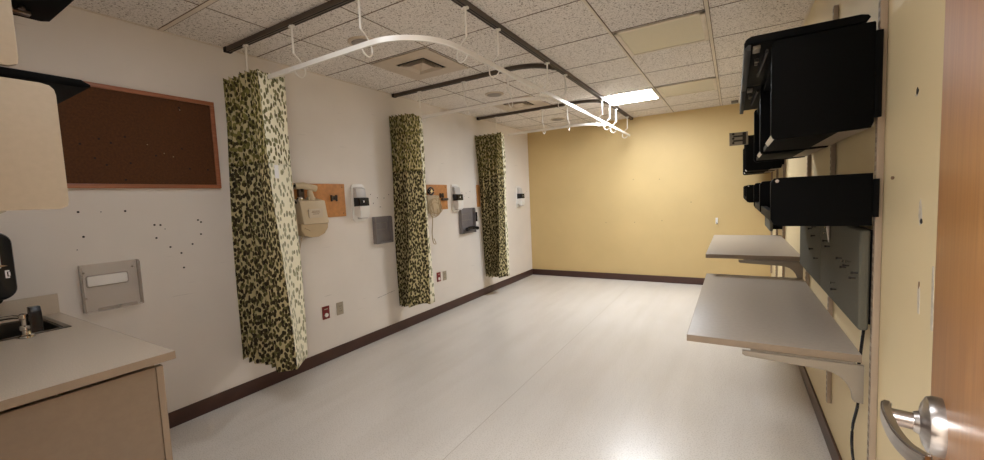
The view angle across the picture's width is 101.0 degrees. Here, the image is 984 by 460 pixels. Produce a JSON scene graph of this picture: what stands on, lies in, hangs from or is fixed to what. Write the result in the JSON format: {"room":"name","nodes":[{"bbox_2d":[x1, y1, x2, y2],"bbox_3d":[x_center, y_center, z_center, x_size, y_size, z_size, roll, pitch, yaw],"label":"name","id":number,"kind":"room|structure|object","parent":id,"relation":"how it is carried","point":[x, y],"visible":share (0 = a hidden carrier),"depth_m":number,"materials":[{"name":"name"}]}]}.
{"room":"hospital room","nodes":[
{"label":"hospital room","id":0,"kind":"room"},
{"bbox_2d":[0,6,531,412],"bbox_3d":[-1.058,-0.228,4.473,0.122,2.649,6.854,0,5,31],"label":"wall","id":1,"kind":"structure","parent":0,"point":[181,239],"depth_m":2.86,"materials":[{"name":"white paint"}]},
{"bbox_2d":[0,233,17,303],"bbox_3d":[-2.432,0.190,1.837,0.217,0.340,0.330,0,5,31],"label":"paper towel dispenser","id":2,"kind":"object","parent":1,"relation":"attached to","point":[8,281],"visible":1,"depth_m":1.90,"materials":[{"name":"black plastic"}]},
{"bbox_2d":[0,293,59,323],"bbox_3d":[-2.502,0.421,1.911,0.019,0.105,0.645,0,5,31],"label":"backsplash","id":3,"kind":"structure","parent":1,"relation":"attached to","point":[49,304],"depth_m":2.09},
{"bbox_2d":[78,259,143,313],"bbox_3d":[-2.215,0.324,2.368,0.049,0.270,0.260,0,5,31],"label":"holder","id":4,"kind":"object","parent":1,"relation":"attached to","point":[92,281],"visible":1,"depth_m":2.36,"materials":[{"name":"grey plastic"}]},
{"bbox_2d":[57,81,221,188],"bbox_3d":[-2.249,-0.540,2.338,0.021,0.598,1.220,0,5,31],"label":"cork board","id":5,"kind":"object","parent":1,"relation":"attached to","point":[112,136],"visible":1,"depth_m":2.48,"materials":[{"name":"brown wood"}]},
{"bbox_2d":[293,182,328,247],"bbox_3d":[-1.536,-0.090,3.411,0.121,0.620,0.294,0,5,31],"label":"wall monitor","id":6,"kind":"object","parent":1,"relation":"attached to","point":[311,212],"visible":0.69,"depth_m":3.38,"materials":[{"name":"beige plastic"}]},
{"bbox_2d":[298,223,327,237],"bbox_3d":[-1.527,0.000,3.435,0.111,0.120,0.260,0,5,31],"label":"basket","id":7,"kind":"object","parent":6,"relation":"on","point":[307,230],"depth_m":3.38,"materials":[{"name":"beige wicker"}]},
{"bbox_2d":[293,184,345,216],"bbox_3d":[-1.505,-0.257,3.568,0.039,0.300,0.535,0,5,31],"label":"board","id":8,"kind":"object","parent":1,"relation":"attached to","point":[333,195],"visible":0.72,"depth_m":3.67,"materials":[{"name":"orange wood"}]},
{"bbox_2d":[322,305,329,319],"bbox_3d":[-1.482,0.740,3.630,0.016,0.116,0.072,0,5,31],"label":"button","id":9,"kind":"object","parent":1,"relation":"attached to","point":[325,310],"visible":1,"depth_m":3.62,"materials":[{"name":"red plastic"}]},
{"bbox_2d":[336,301,343,314],"bbox_3d":[-1.407,0.727,3.761,0.010,0.116,0.072,0,5,31],"label":"wall outlet","id":10,"kind":"object","parent":1,"relation":"attached to","point":[339,306],"visible":1,"depth_m":3.76,"materials":[{"name":"grey paint"}]},
{"bbox_2d":[168,269,532,428],"bbox_3d":[-0.778,1.012,4.817,0.012,0.102,5.954,0,5,31],"label":"baseboard","id":11,"kind":"structure","parent":1,"relation":"attached to","point":[187,413],"depth_m":3.53,"materials":[{"name":"brown plastic"}]},
{"bbox_2d":[350,184,369,221],"bbox_3d":[-1.260,-0.264,3.921,0.099,0.360,0.165,0,5,31],"label":"soap dispenser","id":12,"kind":"object","parent":1,"relation":"attached to","point":[359,201],"visible":1,"depth_m":3.88,"materials":[{"name":"white plastic"}]},
{"bbox_2d":[372,216,393,243],"bbox_3d":[-1.126,-0.003,4.194,0.049,0.277,0.230,0,5,31],"label":"holder","id":13,"kind":"object","parent":1,"relation":"attached to","point":[382,225],"visible":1,"depth_m":4.21,"materials":[{"name":"grey plastic"}]},
{"bbox_2d":[426,187,441,243],"bbox_3d":[-0.695,-0.167,4.840,0.102,0.689,0.246,0,5,31],"label":"wall monitor","id":14,"kind":"object","parent":1,"relation":"attached to","point":[434,205],"visible":0.98,"depth_m":4.80,"materials":[{"name":"beige plastic"}]},
{"bbox_2d":[426,185,447,208],"bbox_3d":[-0.662,-0.402,4.982,0.039,0.305,0.400,0,5,31],"label":"board","id":15,"kind":"object","parent":1,"relation":"attached to","point":[440,190],"visible":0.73,"depth_m":5.05,"materials":[{"name":"orange wood"}]},
{"bbox_2d":[437,272,440,281],"bbox_3d":[-0.654,0.581,5.018,0.016,0.116,0.072,0,5,31],"label":"button","id":16,"kind":"object","parent":1,"relation":"attached to","point":[438,273],"visible":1,"depth_m":5.01,"materials":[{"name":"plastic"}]},
{"bbox_2d":[68,0,814,130],"bbox_3d":[0.475,-1.445,3.435,3.577,0.004,6.614,0,5,31],"label":"trim","id":17,"kind":"structure","parent":1,"relation":"attached to","point":[812,1],"depth_m":2.90,"materials":[{"name":"white metal"}]},
{"bbox_2d":[443,271,446,280],"bbox_3d":[-0.595,0.575,5.123,0.010,0.116,0.072,0,5,31],"label":"wall outlet","id":18,"kind":"object","parent":1,"relation":"attached to","point":[444,272],"visible":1,"depth_m":5.11,"materials":[{"name":"grey paint"}]},
{"bbox_2d":[451,184,463,211],"bbox_3d":[-0.444,-0.417,5.289,0.099,0.360,0.165,0,5,31],"label":"soap dispenser","id":19,"kind":"object","parent":1,"relation":"attached to","point":[457,203],"visible":1,"depth_m":5.25,"materials":[{"name":"white plastic"}]},
{"bbox_2d":[458,208,475,233],"bbox_3d":[-0.332,-0.129,5.526,0.049,0.340,0.340,0,5,31],"label":"holder","id":20,"kind":"object","parent":1,"relation":"attached to","point":[467,216],"visible":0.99,"depth_m":5.54,"materials":[{"name":"grey plastic"}]},
{"bbox_2d":[465,226,478,230],"bbox_3d":[-0.268,-0.023,5.533,0.058,0.061,0.269,0,5,31],"label":"handset","id":21,"kind":"object","parent":20,"relation":"on","point":[469,227],"visible":1,"depth_m":5.49,"materials":[{"name":"black plastic"}]},
{"bbox_2d":[476,185,480,206],"bbox_3d":[-0.194,-0.486,5.793,0.012,0.310,0.080,0,5,31],"label":"board","id":22,"kind":"object","parent":1,"relation":"attached to","point":[477,186],"visible":1,"depth_m":5.78,"materials":[{"name":"brown wood"}]},
{"bbox_2d":[516,186,524,206],"bbox_3d":[0.485,-0.565,6.847,0.099,0.360,0.165,0,5,31],"label":"soap dispenser","id":23,"kind":"object","parent":1,"relation":"attached to","point":[520,198],"visible":1,"depth_m":6.80,"materials":[{"name":"white plastic"}]},
{"bbox_2d":[69,0,811,130],"bbox_3d":[-0.109,-1.397,2.456,3.817,0.103,9.134,0,5,31],"label":"ceiling","id":24,"kind":"structure","parent":0,"point":[578,36],"depth_m":2.94,"materials":[{"name":"tile"}]},
{"bbox_2d":[223,0,355,53],"bbox_3d":[-1.109,-1.288,2.468,1.807,0.034,0.258,-1,5,22],"label":"ceiling track","id":25,"kind":"object","parent":24,"relation":"attached to","point":[331,5],"visible":0.96,"depth_m":2.51,"materials":[{"name":"brown metal"}]},
{"bbox_2d":[347,36,376,47],"bbox_3d":[-0.923,-1.338,2.904,0.210,0.016,0.210,0,5,31],"label":"ceiling speaker","id":26,"kind":"object","parent":24,"relation":"attached to","point":[354,40],"visible":0.62,"depth_m":2.84,"materials":[{"name":"white plastic"}]},
{"bbox_2d":[351,39,372,47],"bbox_3d":[-0.923,-1.333,2.904,0.160,0.006,0.160,0,5,31],"label":"grille","id":27,"kind":"object","parent":26,"relation":"attached to","point":[353,41],"depth_m":2.85,"materials":[{"name":"white metal"}]},
{"bbox_2d":[371,48,468,80],"bbox_3d":[-0.602,-1.374,3.450,0.582,0.047,0.582,0,5,31],"label":"ceiling vent","id":28,"kind":"object","parent":24,"relation":"in","point":[423,63],"visible":1,"depth_m":3.40,"materials":[{"name":"beige metal"}]},
{"bbox_2d":[392,63,554,97],"bbox_3d":[-0.275,-1.431,3.889,1.786,0.034,0.220,-1,5,24],"label":"ceiling track","id":29,"kind":"object","parent":24,"relation":"attached to","point":[534,65],"visible":0.94,"depth_m":3.81,"materials":[{"name":"brown metal"}]},
{"bbox_2d":[417,76,556,122],"bbox_3d":[-0.114,-1.264,3.853,1.427,0.311,0.242,-1,5,22],"label":"rail","id":30,"kind":"object","parent":29,"relation":"hanging from","point":[511,100],"visible":0.89,"depth_m":3.76,"materials":[{"name":"white metal"}]},
{"bbox_2d":[389,113,434,307],"bbox_3d":[-0.861,-0.197,4.404,0.275,2.050,0.306,0,5,31],"label":"privacy curtain","id":31,"kind":"object","parent":30,"relation":"hanging from","point":[412,240],"visible":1,"depth_m":4.33,"materials":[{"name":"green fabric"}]},
{"bbox_2d":[485,91,503,96],"bbox_3d":[0.026,-1.499,4.496,0.210,0.016,0.210,0,5,31],"label":"ceiling speaker","id":32,"kind":"object","parent":24,"relation":"attached to","point":[495,93],"visible":1,"depth_m":4.46,"materials":[{"name":"white plastic"}]},
{"bbox_2d":[487,93,501,96],"bbox_3d":[0.026,-1.494,4.496,0.160,0.006,0.160,0,5,31],"label":"grille","id":33,"kind":"object","parent":32,"relation":"attached to","point":[488,94],"depth_m":4.47,"materials":[{"name":"beige metal"}]},
{"bbox_2d":[493,96,549,111],"bbox_3d":[0.331,-1.533,5.015,0.582,0.047,0.582,0,5,31],"label":"ceiling vent","id":34,"kind":"object","parent":24,"relation":"in","point":[521,105],"visible":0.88,"depth_m":5.05,"materials":[{"name":"beige metal"}]},
{"bbox_2d":[476,99,604,119],"bbox_3d":[0.572,-1.575,5.310,1.786,0.034,0.220,-1,5,24],"label":"ceiling track","id":35,"kind":"object","parent":24,"relation":"attached to","point":[591,100],"visible":0.88,"depth_m":5.25,"materials":[{"name":"brown metal"}]},
{"bbox_2d":[494,105,605,137],"bbox_3d":[0.707,-1.408,5.288,1.486,0.311,0.244,-1,5,23],"label":"rail","id":36,"kind":"object","parent":35,"relation":"hanging from","point":[582,124],"visible":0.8,"depth_m":5.17,"materials":[{"name":"white metal"}]},
{"bbox_2d":[475,132,509,277],"bbox_3d":[0.062,-0.330,5.820,0.414,2.048,0.327,0,5,31],"label":"privacy curtain","id":37,"kind":"object","parent":36,"relation":"hanging from","point":[490,150],"visible":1,"depth_m":5.76,"materials":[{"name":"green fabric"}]},
{"bbox_2d":[451,0,632,119],"bbox_3d":[0.970,-1.515,4.273,0.046,0.034,4.646,0,5,31],"label":"ceiling track","id":38,"kind":"object","parent":24,"relation":"attached to","point":[473,10],"visible":0.86,"depth_m":3.06,"materials":[{"name":"brown metal"}]},
{"bbox_2d":[242,0,629,137],"bbox_3d":[0.188,-1.322,4.450,1.569,0.311,4.804,0,5,31],"label":"rail","id":39,"kind":"object","parent":38,"relation":"hanging from","point":[393,38],"visible":0.91,"depth_m":2.48,"materials":[{"name":"white metal"}]},
{"bbox_2d":[223,69,307,371],"bbox_3d":[-1.577,-0.068,2.908,0.582,2.060,0.301,0,5,31],"label":"privacy curtain","id":40,"kind":"object","parent":39,"relation":"hanging from","point":[267,258],"visible":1,"depth_m":2.84,"materials":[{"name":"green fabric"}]},
{"bbox_2d":[551,118,564,120],"bbox_3d":[0.990,-1.663,6.113,0.210,0.016,0.210,0,5,31],"label":"ceiling speaker","id":41,"kind":"object","parent":24,"relation":"attached to","point":[553,119],"visible":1,"depth_m":6.07,"materials":[{"name":"white plastic"}]},
{"bbox_2d":[603,88,660,104],"bbox_3d":[1.689,-1.604,4.911,0.586,0.009,0.586,0,5,31],"label":"recessed light","id":42,"kind":"object","parent":24,"relation":"in","point":[650,93],"visible":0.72,"depth_m":4.88,"materials":[{"name":"white plastic"}]},
{"bbox_2d":[614,11,708,56],"bbox_3d":[1.279,-1.445,3.034,0.586,0.009,0.586,0,5,31],"label":"recessed light","id":43,"kind":"object","parent":24,"relation":"in","point":[691,28],"visible":1,"depth_m":3.00,"materials":[{"name":"beige plastic"}]},
{"bbox_2d":[655,77,717,97],"bbox_3d":[2.212,-1.604,4.599,0.586,0.009,0.586,0,5,31],"label":"recessed light","id":44,"kind":"object","parent":24,"relation":"in","point":[709,84],"visible":1,"depth_m":4.57,"materials":[{"name":"beige plastic"}]},
{"bbox_2d":[170,274,831,459],"bbox_3d":[0.007,1.240,2.654,3.817,0.101,9.134,0,5,31],"label":"floor","id":45,"kind":"structure","parent":0,"point":[532,367],"depth_m":2.84,"materials":[{"name":"plastic"}]},
{"bbox_2d":[0,364,172,459],"bbox_3d":[-1.909,0.932,1.609,1.343,0.840,0.645,0,5,31],"label":"base cabinet","id":46,"kind":"object","parent":45,"relation":"on","point":[124,416],"visible":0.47,"depth_m":1.34,"materials":[{"name":"beige laminate"}]},
{"bbox_2d":[0,293,175,410],"bbox_3d":[-1.923,0.435,1.569,1.365,0.134,0.647,0,5,31],"label":"countertop","id":47,"kind":"structure","parent":46,"relation":"on","point":[50,363],"depth_m":1.48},
{"bbox_2d":[0,305,43,338],"bbox_3d":[-2.107,0.404,1.728,0.325,0.132,0.069,-4,4,-15],"label":"faucet","id":48,"kind":"object","parent":47,"relation":"on","point":[31,321],"visible":1,"depth_m":1.74,"materials":[{"name":"silver metal"}]},
{"bbox_2d":[0,316,71,340],"bbox_3d":[-2.269,0.558,1.810,0.442,0.182,0.477,0,5,31],"label":"sink","id":49,"kind":"object","parent":47,"relation":"in","point":[11,330],"visible":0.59,"depth_m":1.99,"materials":[{"name":"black metal"}]},
{"bbox_2d":[0,320,61,339],"bbox_3d":[-2.269,0.560,1.810,0.402,0.178,0.437,0,5,31],"label":"basin","id":50,"kind":"object","parent":49,"relation":"in","point":[11,330],"depth_m":2.00,"materials":[{"name":"silver metal"}]},
{"bbox_2d":[527,103,770,277],"bbox_3d":[2.246,-0.519,6.407,3.577,2.649,0.122,0,5,31],"label":"wall","id":51,"kind":"structure","parent":0,"point":[649,201],"depth_m":6.27,"materials":[{"name":"yellow paint"}]},
{"bbox_2d":[533,269,704,284],"bbox_3d":[2.269,0.755,6.446,3.553,0.102,0.012,0,5,31],"label":"baseboard","id":52,"kind":"structure","parent":51,"relation":"attached to","point":[617,276],"depth_m":6.54,"materials":[{"name":"brown plastic"}]},
{"bbox_2d":[771,0,945,459],"bbox_3d":[2.116,-0.227,2.580,0.122,2.649,6.854,0,5,31],"label":"wall","id":53,"kind":"structure","parent":0,"point":[915,42],"depth_m":1.24,"materials":[{"name":"beige paint"}]},
{"bbox_2d":[745,185,753,202],"bbox_3d":[2.913,-0.400,4.380,0.304,0.180,0.754,0,5,31],"label":"wall shelf","id":54,"kind":"object","parent":53,"relation":"attached to","point":[749,189],"visible":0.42,"depth_m":4.12,"materials":[{"name":"black plastic"}]},
{"bbox_2d":[706,235,802,277],"bbox_3d":[2.295,0.207,3.632,0.598,0.178,1.586,0,5,31],"label":"countertop","id":55,"kind":"structure","parent":53,"relation":"attached to","point":[774,250],"depth_m":3.18,"materials":[{"name":"beige laminate"}]},
{"bbox_2d":[729,131,783,172],"bbox_3d":[2.832,-0.827,4.378,0.462,0.397,0.766,0,5,31],"label":"bin","id":56,"kind":"object","parent":53,"relation":"attached to","point":[738,138],"visible":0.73,"depth_m":4.09,"materials":[{"name":"black plastic"}]},
{"bbox_2d":[747,169,769,171],"bbox_3d":[2.868,-0.653,4.383,0.202,0.022,0.712,0,5,31],"label":"shelf","id":57,"kind":"object","parent":56,"relation":"attached to","point":[748,170],"depth_m":4.34,"materials":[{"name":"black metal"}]},
{"bbox_2d":[754,183,759,211],"bbox_3d":[1.753,-0.202,2.414,0.304,0.180,0.754,0,5,31],"label":"wall shelf","id":58,"kind":"object","parent":53,"relation":"attached to","point":[757,185],"visible":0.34,"depth_m":2.78,"materials":[{"name":"black plastic"}]},
{"bbox_2d":[743,149,772,174],"bbox_3d":[3.285,-0.873,4.998,0.319,0.357,0.752,0,5,31],"label":"bin","id":59,"kind":"object","parent":53,"relation":"attached to","point":[743,149],"visible":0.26,"depth_m":5.29,"materials":[{"name":"black plastic"}]},
{"bbox_2d":[770,172,772,272],"bbox_3d":[3.662,-0.425,5.311,0.020,2.000,0.028,0,5,31],"label":"wall rail","id":60,"kind":"object","parent":53,"relation":"attached to","point":[771,172],"visible":0.18,"depth_m":5.33,"materials":[{"name":"metal"}]},
{"bbox_2d":[765,217,782,230],"bbox_3d":[3.050,-0.158,4.388,0.126,0.280,0.750,0,5,31],"label":"tackboard","id":61,"kind":"object","parent":53,"relation":"attached to","point":[768,223],"visible":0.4,"depth_m":4.10,"materials":[{"name":"grey fabric"}]},
{"bbox_2d":[687,273,863,403],"bbox_3d":[1.517,0.485,2.319,0.590,0.178,1.586,0,5,31],"label":"wall-mounted desk","id":62,"kind":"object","parent":53,"relation":"attached to","point":[779,319],"depth_m":1.88,"materials":[{"name":"beige laminate"}]},
{"bbox_2d":[775,169,777,276],"bbox_3d":[3.275,-0.359,4.661,0.020,2.000,0.028,0,5,31],"label":"wall rail","id":63,"kind":"object","parent":53,"relation":"attached to","point":[776,267],"visible":0.11,"depth_m":4.71,"materials":[{"name":"metal"}]},
{"bbox_2d":[739,84,828,161],"bbox_3d":[1.698,-0.625,2.405,0.389,0.389,0.752,0,5,31],"label":"bin","id":64,"kind":"object","parent":53,"relation":"attached to","point":[749,99],"visible":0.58,"depth_m":2.52,"materials":[{"name":"black plastic"}]},
{"bbox_2d":[757,150,803,160],"bbox_3d":[1.705,-0.454,2.418,0.187,0.022,0.712,0,5,31],"label":"shelf","id":65,"kind":"object","parent":64,"relation":"attached to","point":[783,155],"depth_m":2.44,"materials":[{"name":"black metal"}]},
{"bbox_2d":[782,159,785,276],"bbox_3d":[2.887,-0.293,4.011,0.020,2.000,0.028,0,5,31],"label":"wall rail","id":66,"kind":"object","parent":53,"relation":"attached to","point":[784,164],"visible":0.2,"depth_m":4.02,"materials":[{"name":"beige paint"}]},
{"bbox_2d":[805,154,810,285],"bbox_3d":[2.106,-0.161,2.701,0.020,2.000,0.028,0,5,31],"label":"wall rail","id":67,"kind":"object","parent":53,"relation":"attached to","point":[807,274],"visible":0.06,"depth_m":2.67,"materials":[{"name":"metal"}]},
{"bbox_2d":[800,226,820,284],"bbox_3d":[1.898,0.082,2.406,0.074,0.364,0.750,0,5,31],"label":"tackboard","id":68,"kind":"object","parent":53,"relation":"attached to","point":[810,236],"visible":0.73,"depth_m":2.32,"materials":[{"name":"grey fabric"}]},
{"bbox_2d":[741,14,883,153],"bbox_3d":[1.311,-0.559,1.756,0.389,0.389,0.752,0,5,31],"label":"computer monitor","id":69,"kind":"object","parent":53,"relation":"attached to","point":[823,81],"visible":1,"depth_m":1.43,"materials":[{"name":"black plastic"}]},
{"bbox_2d":[763,132,836,151],"bbox_3d":[1.318,-0.388,1.769,0.187,0.022,0.712,0,5,31],"label":"shelf","id":70,"kind":"object","parent":69,"relation":"attached to","point":[804,142],"depth_m":1.76,"materials":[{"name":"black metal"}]},
{"bbox_2d":[760,173,879,225],"bbox_3d":[1.366,-0.136,1.765,0.304,0.180,0.754,0,5,31],"label":"wall shelf","id":71,"kind":"object","parent":53,"relation":"attached to","point":[843,199],"visible":1,"depth_m":1.44,"materials":[{"name":"black laminate"}]},
{"bbox_2d":[798,365,841,459],"bbox_3d":[2.116,1.042,2.709,0.012,0.102,6.614,0,5,31],"label":"baseboard","id":72,"kind":"structure","parent":53,"relation":"attached to","point":[832,447],"depth_m":2.31,"materials":[{"name":"brown plastic"}]},
{"bbox_2d":[826,5,838,402],"bbox_3d":[1.718,-0.095,2.051,0.020,2.000,0.028,0,5,31],"label":"wall rail","id":73,"kind":"object","parent":53,"relation":"attached to","point":[836,7],"visible":0.28,"depth_m":2.07,"materials":[{"name":"beige paint"}]},
{"bbox_2d":[820,226,872,329],"bbox_3d":[1.510,0.147,1.756,0.074,0.364,0.750,0,5,31],"label":"tackboard","id":74,"kind":"object","parent":53,"relation":"attached to","point":[846,259],"visible":0.93,"depth_m":1.55,"materials":[{"name":"grey fabric"}]},
{"bbox_2d":[826,226,829,241],"bbox_3d":[1.549,0.009,1.876,0.012,0.095,0.030,0,5,31],"label":"paper clip","id":75,"kind":"object","parent":74,"relation":"attached to","point":[827,227],"visible":0.55,"depth_m":1.86,"materials":[{"name":"silver metal"}]},
{"bbox_2d":[850,330,864,459],"bbox_3d":[1.421,0.720,1.593,0.043,0.750,0.151,0,5,31],"label":"power cord","id":76,"kind":"object","parent":53,"relation":"attached to","point":[862,331],"visible":0.62,"depth_m":1.55,"materials":[{"name":"black plastic"}]},
{"bbox_2d":[867,0,888,459],"bbox_3d":[1.331,-0.029,1.401,0.020,2.000,0.028,0,5,31],"label":"wall rail","id":77,"kind":"object","parent":53,"relation":"attached to","point":[883,4],"visible":0.75,"depth_m":1.40,"materials":[{"name":"beige paint"}]},
{"bbox_3d":[-1.199,0.066,0.628,3.577,2.649,0.120,0,5,31],"label":"wall","id":78,"kind":"structure","parent":0,"visible":0},
{"bbox_2d":[0,0,73,66],"bbox_3d":[-1.481,-0.631,1.089,0.280,0.385,0.462,0,5,31],"label":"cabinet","id":79,"kind":"object","parent":78,"relation":"attached to","point":[39,10],"visible":1,"depth_m":1.11,"materials":[{"name":"beige laminate"}]},
{"bbox_2d":[0,66,90,213],"bbox_3d":[-1.667,-0.242,1.247,0.760,0.387,0.475,0,5,31],"label":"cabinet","id":80,"kind":"object","parent":78,"relation":"attached to","point":[32,166],"visible":1,"depth_m":1.14,"materials":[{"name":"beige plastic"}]},
{"bbox_2d":[880,0,983,459],"bbox_3d":[0.415,0.287,0.325,0.110,2.088,0.944,1,6,41],"label":"door","id":81,"kind":"structure","parent":78,"relation":"in","point":[949,422],"depth_m":0.54,"materials":[{"name":"brown wood"}]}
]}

